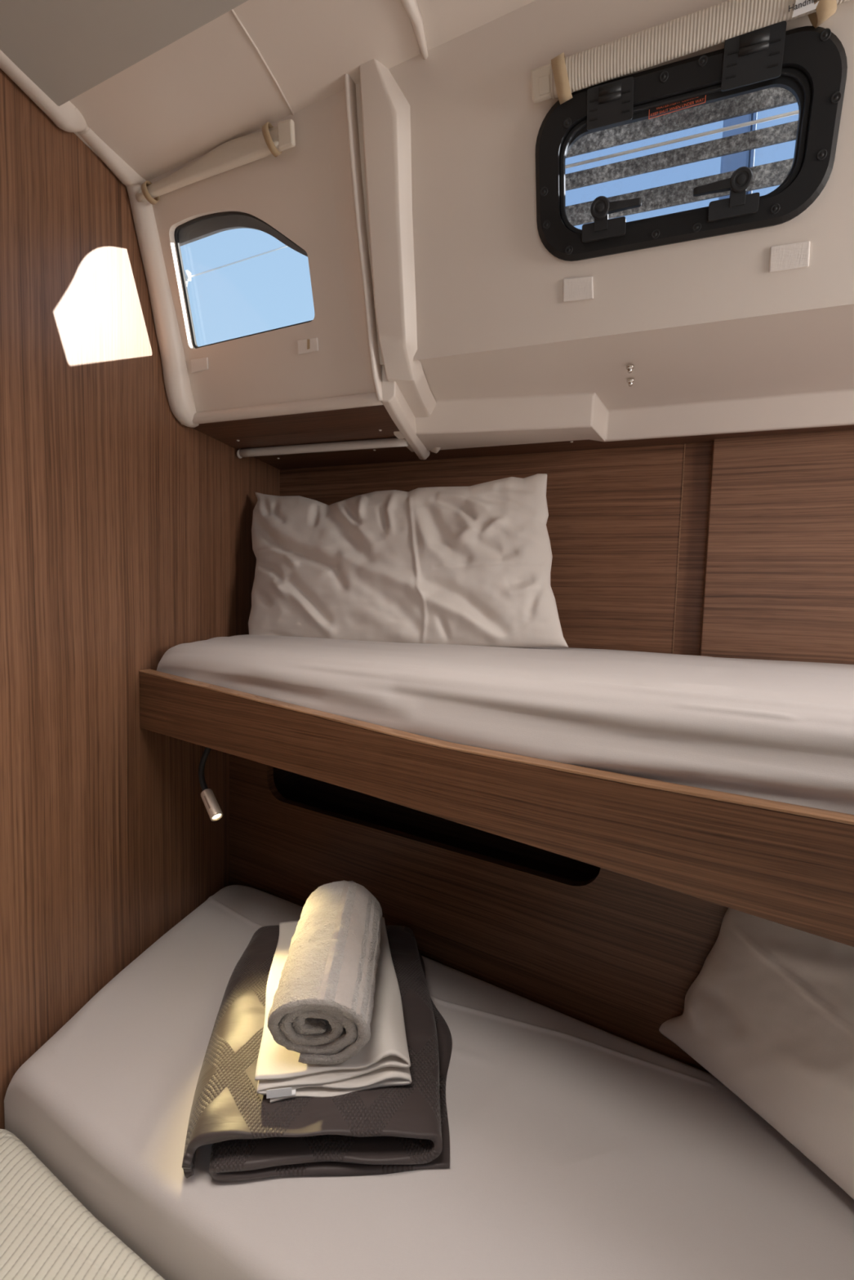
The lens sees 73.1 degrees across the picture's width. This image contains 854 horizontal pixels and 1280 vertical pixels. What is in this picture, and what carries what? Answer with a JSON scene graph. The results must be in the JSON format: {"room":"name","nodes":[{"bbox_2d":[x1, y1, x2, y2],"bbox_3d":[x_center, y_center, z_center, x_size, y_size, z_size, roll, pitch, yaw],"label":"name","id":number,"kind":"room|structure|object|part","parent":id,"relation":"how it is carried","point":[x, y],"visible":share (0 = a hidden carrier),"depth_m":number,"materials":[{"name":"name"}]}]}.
{"room":"boat cabin","nodes":[
{"label":"boat cabin","id":0,"kind":"room"},
{"bbox_2d":[0,68,279,1128],"bbox_3d":[-0.691,0.209,0.202,0.030,1.817,2.775,2,5,12],"label":"wall","id":1,"kind":"structure","parent":0,"point":[126,540],"depth_m":0.88,"materials":[{"name":"brown wood"}]},
{"bbox_2d":[69,0,535,180],"bbox_3d":[0.299,-0.716,-0.362,2.123,0.210,2.280,2,5,12],"label":"ceiling","id":2,"kind":"structure","parent":0,"point":[258,63],"depth_m":0.74,"materials":[{"name":"white plastic"}]},
{"bbox_2d":[0,0,248,106],"bbox_3d":[-0.030,-0.696,0.006,1.245,0.117,1.297,2,5,12],"label":"ceiling panel","id":3,"kind":"object","parent":2,"relation":"attached to","point":[67,48],"visible":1,"depth_m":0.67,"materials":[{"name":"grey plastic"}]},
{"bbox_2d":[0,0,853,459],"bbox_3d":[0.530,-0.600,0.747,2.232,0.513,0.699,3,5,15],"label":"wall","id":4,"kind":"structure","parent":0,"point":[408,191],"depth_m":0.83,"materials":[{"name":"white plastic"}]},
{"bbox_2d":[191,357,208,373],"bbox_3d":[-0.405,-0.489,1.024,0.042,0.020,0.010,3,5,22],"label":"pad","id":5,"kind":"object","parent":4,"relation":"attached to","point":[198,364],"visible":1,"depth_m":1.02,"materials":[{"name":"white plastic"}]},
{"bbox_2d":[135,119,295,204],"bbox_3d":[-0.325,-0.714,0.867,0.304,0.052,0.028,3,5,22],"label":"rolled blind","id":6,"kind":"object","parent":4,"relation":"attached to","point":[271,140],"visible":1,"depth_m":0.85,"materials":[{"name":"fabric"}]},
{"bbox_2d":[173,211,312,348],"bbox_3d":[-0.296,-0.604,0.956,0.311,0.214,0.098,3,5,22],"label":"window","id":7,"kind":"structure","parent":4,"relation":"in","point":[204,226],"depth_m":0.94,"materials":[{"name":"black plastic"}]},
{"bbox_2d":[297,337,318,354],"bbox_3d":[-0.195,-0.481,0.943,0.041,0.020,0.010,3,5,22],"label":"pad","id":8,"kind":"object","parent":4,"relation":"attached to","point":[307,345],"visible":1,"depth_m":0.94,"materials":[{"name":"white plastic"}]},
{"bbox_2d":[236,437,408,458],"bbox_3d":[-0.229,-0.403,1.210,0.402,0.021,0.021,3,5,19],"label":"rail","id":9,"kind":"object","parent":4,"relation":"attached to","point":[393,442],"visible":0.99,"depth_m":1.20,"materials":[{"name":"silver metal"}]},
{"bbox_2d":[192,404,853,469],"bbox_3d":[0.524,-0.377,0.929,2.081,0.014,0.388,3,5,21],"label":"trim","id":10,"kind":"structure","parent":4,"relation":"attached to","point":[373,422],"depth_m":1.15,"materials":[{"name":"brown wood"}]},
{"bbox_2d":[563,276,593,302],"bbox_3d":[0.205,-0.477,0.782,0.040,0.027,0.012,3,5,20],"label":"pad","id":11,"kind":"object","parent":4,"relation":"attached to","point":[575,288],"visible":1,"depth_m":0.78,"materials":[{"name":"white plastic"}]},
{"bbox_2d":[626,364,634,373],"bbox_3d":[0.310,-0.413,0.880,0.012,0.011,0.012,2,5,12],"label":"stud","id":12,"kind":"object","parent":4,"relation":"attached to","point":[629,367],"visible":1,"depth_m":0.88,"materials":[{"name":"silver metal"}]},
{"bbox_2d":[626,377,634,386],"bbox_3d":[0.328,-0.415,0.928,0.012,0.011,0.012,2,5,12],"label":"stud","id":13,"kind":"object","parent":4,"relation":"attached to","point":[630,380],"visible":1,"depth_m":0.93,"materials":[{"name":"silver metal"}]},
{"bbox_2d":[530,0,850,104],"bbox_3d":[0.305,-0.668,0.630,0.384,0.059,0.037,3,5,21],"label":"rolled blind","id":14,"kind":"object","parent":4,"relation":"attached to","point":[711,26],"visible":1,"depth_m":0.64,"materials":[{"name":"fabric"}]},
{"bbox_2d":[535,21,847,261],"bbox_3d":[0.298,-0.582,0.691,0.333,0.170,0.092,3,5,21],"label":"window","id":15,"kind":"structure","parent":4,"relation":"in","point":[810,63],"depth_m":0.67,"materials":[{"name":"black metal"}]},
{"bbox_3d":[0.243,-0.539,0.712,0.043,0.013,0.013,3,5,21],"label":"handle","id":16,"kind":"part","parent":15,"relation":"part of","materials":[{"name":"grey plastic"}]},
{"bbox_3d":[0.301,-0.584,0.703,0.267,0.109,0.050,3,5,21],"label":"frame","id":17,"kind":"part","parent":15,"relation":"part of","materials":[{"name":"grey plastic"}]},
{"bbox_3d":[0.337,-0.533,0.677,0.044,0.013,0.013,3,5,21],"label":"handle","id":18,"kind":"part","parent":15,"relation":"part of","materials":[{"name":"grey plastic"}]},
{"bbox_2d":[768,241,809,272],"bbox_3d":[0.437,-0.462,0.695,0.044,0.026,0.012,3,5,21],"label":"pad","id":19,"kind":"object","parent":4,"relation":"attached to","point":[793,255],"visible":1,"depth_m":0.69,"materials":[{"name":"white plastic"}]},
{"bbox_2d":[229,754,728,1074],"bbox_3d":[0.501,0.464,0.809,2.190,0.555,0.138,4,5,31],"label":"wall","id":20,"kind":"structure","parent":0,"point":[620,955],"depth_m":0.99,"materials":[{"name":"brown wood"}]},
{"bbox_2d":[138,669,853,946],"bbox_3d":[0.473,0.173,0.699,2.206,0.146,0.924,3,5,21],"label":"bunk","id":21,"kind":"object","parent":20,"relation":"attached to","point":[791,865],"visible":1,"depth_m":0.60,"materials":[{"name":"brown wood"}]},
{"bbox_2d":[198,746,222,821],"bbox_3d":[-0.374,0.232,1.000,0.046,0.144,0.096,0,5,-14],"label":"light","id":22,"kind":"object","parent":21,"relation":"attached to","point":[214,811],"visible":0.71,"depth_m":0.99,"materials":[{"name":"silver metal"}]},
{"bbox_2d":[204,795,210,808],"bbox_3d":[-0.372,0.275,0.977,0.002,0.017,0.023,-3,6,-43],"label":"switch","id":23,"kind":"object","parent":22,"relation":"attached to","point":[206,797],"depth_m":0.98,"materials":[{"name":"silver metal"}]},
{"bbox_2d":[156,634,853,814],"bbox_3d":[0.475,0.113,0.718,2.205,0.137,0.869,3,5,22],"label":"mattress","id":24,"kind":"object","parent":21,"relation":"on","point":[778,731],"visible":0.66,"depth_m":0.67,"materials":[{"name":"white fabric"}]},
{"bbox_2d":[248,473,568,648],"bbox_3d":[-0.070,-0.161,1.174,0.712,0.361,0.164,3,5,15],"label":"pillow","id":25,"kind":"object","parent":24,"relation":"on","point":[471,566],"visible":0.97,"depth_m":1.12,"materials":[{"name":"white fabric"}]},
{"bbox_2d":[280,430,853,664],"bbox_3d":[0.597,-0.163,1.127,2.139,0.760,0.044,3,5,21],"label":"wall","id":26,"kind":"structure","parent":0,"point":[739,548],"depth_m":1.15,"materials":[{"name":"brown wood"}]},
{"bbox_3d":[1.071,-0.137,0.939,1.116,0.760,0.030,3,5,21],"label":"proud panel","id":27,"kind":"part","parent":26,"relation":"part of","materials":[{"name":"brown wood"}]},
{"bbox_3d":[0.331,0.814,0.090,2.123,0.040,3.000,2,5,12],"label":"floor","id":28,"kind":"structure","parent":0,"visible":0},
{"bbox_2d":[0,1128,164,1279],"bbox_3d":[0.203,0.785,-0.403,2.468,0.102,1.366,4,5,28],"label":"mattress","id":29,"kind":"object","parent":28,"relation":"on","point":[46,1233],"visible":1,"depth_m":0.62,"materials":[{"name":"fabric"}]},
{"bbox_2d":[4,884,853,1279],"bbox_3d":[0.401,0.672,0.524,2.239,0.160,0.530,4,5,30],"label":"mattress","id":30,"kind":"object","parent":28,"relation":"on","point":[580,1150],"visible":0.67,"depth_m":0.65,"materials":[{"name":"white fabric"}]},
{"bbox_2d":[182,924,452,1181],"bbox_3d":[-0.135,0.536,0.827,0.339,0.054,0.426,1,4,-3],"label":"blanket","id":31,"kind":"object","parent":30,"relation":"on","point":[392,1129],"visible":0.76,"depth_m":0.65,"materials":[{"name":"fabric"}]},
{"bbox_2d":[254,916,411,1102],"bbox_3d":[-0.134,0.491,0.821,0.186,0.042,0.328,1,5,-9],"label":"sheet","id":32,"kind":"object","parent":31,"relation":"on","point":[384,1060],"visible":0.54,"depth_m":0.68,"materials":[{"name":"fabric"}]},
{"bbox_2d":[266,880,382,1064],"bbox_3d":[-0.127,0.432,0.775,0.125,0.113,0.273,1,4,-1],"label":"rolled towel","id":33,"kind":"object","parent":32,"relation":"on","point":[321,1011],"visible":1,"depth_m":0.68,"materials":[{"name":"white fabric"}]},
{"bbox_2d":[658,907,853,1199],"bbox_3d":[0.496,0.439,0.535,0.124,0.323,0.697,-1,5,-23],"label":"pillow","id":34,"kind":"object","parent":30,"relation":"on","point":[768,1012],"visible":0.8,"depth_m":0.65,"materials":[{"name":"white fabric"}]},
{"label":"outside","id":35,"kind":"structure","parent":0,"visible":0},
{"bbox_2d":[184,270,191,284],"bbox_3d":[-2.192,-2.514,4.997,0.585,1.116,0.080,6,6,45],"label":"mast","id":36,"kind":"object","parent":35,"point":[188,274],"visible":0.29,"depth_m":4.77,"materials":[{"name":"white metal"}]},
{"bbox_2d":[191,245,287,277],"bbox_3d":[-0.741,-3.934,5.477,2.889,1.800,0.012,-1,5,-32],"label":"wire","id":37,"kind":"object","parent":36,"relation":"attached to","point":[271,251],"visible":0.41,"depth_m":4.98,"materials":[{"name":"white metal"}]},
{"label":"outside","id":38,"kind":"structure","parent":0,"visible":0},
{"bbox_2d":[718,111,757,199],"bbox_3d":[0.534,-0.878,0.986,0.049,0.632,0.037,3,5,21],"label":"post","id":39,"kind":"object","parent":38,"point":[730,162],"visible":0.12,"depth_m":0.98,"materials":[{"name":"blue paint"}]},
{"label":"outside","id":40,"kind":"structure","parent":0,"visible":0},
{"bbox_2d":[564,110,798,168],"bbox_3d":[0.398,-0.742,0.848,0.550,0.004,0.004,3,5,21],"label":"rope","id":41,"kind":"object","parent":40,"point":[796,112],"visible":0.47,"depth_m":0.85,"materials":[{"name":"fabric"}]},
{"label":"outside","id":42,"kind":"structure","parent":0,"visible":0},
{"bbox_2d":[565,87,796,158],"bbox_3d":[0.391,-0.762,0.812,0.440,0.054,0.030,3,5,21],"label":"slat","id":43,"kind":"object","parent":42,"point":[774,97],"visible":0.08,"depth_m":0.82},
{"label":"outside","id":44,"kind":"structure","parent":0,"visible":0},
{"bbox_2d":[564,120,798,191],"bbox_3d":[0.397,-0.709,0.836,0.440,0.021,0.017,3,5,21],"label":"slat","id":45,"kind":"object","parent":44,"point":[785,132],"visible":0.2,"depth_m":0.84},
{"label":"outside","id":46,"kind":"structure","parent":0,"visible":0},
{"bbox_2d":[565,158,793,226],"bbox_3d":[0.401,-0.668,0.855,0.440,0.028,0.019,3,5,21],"label":"slat","id":47,"kind":"object","parent":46,"point":[772,174],"visible":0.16,"depth_m":0.86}
]}

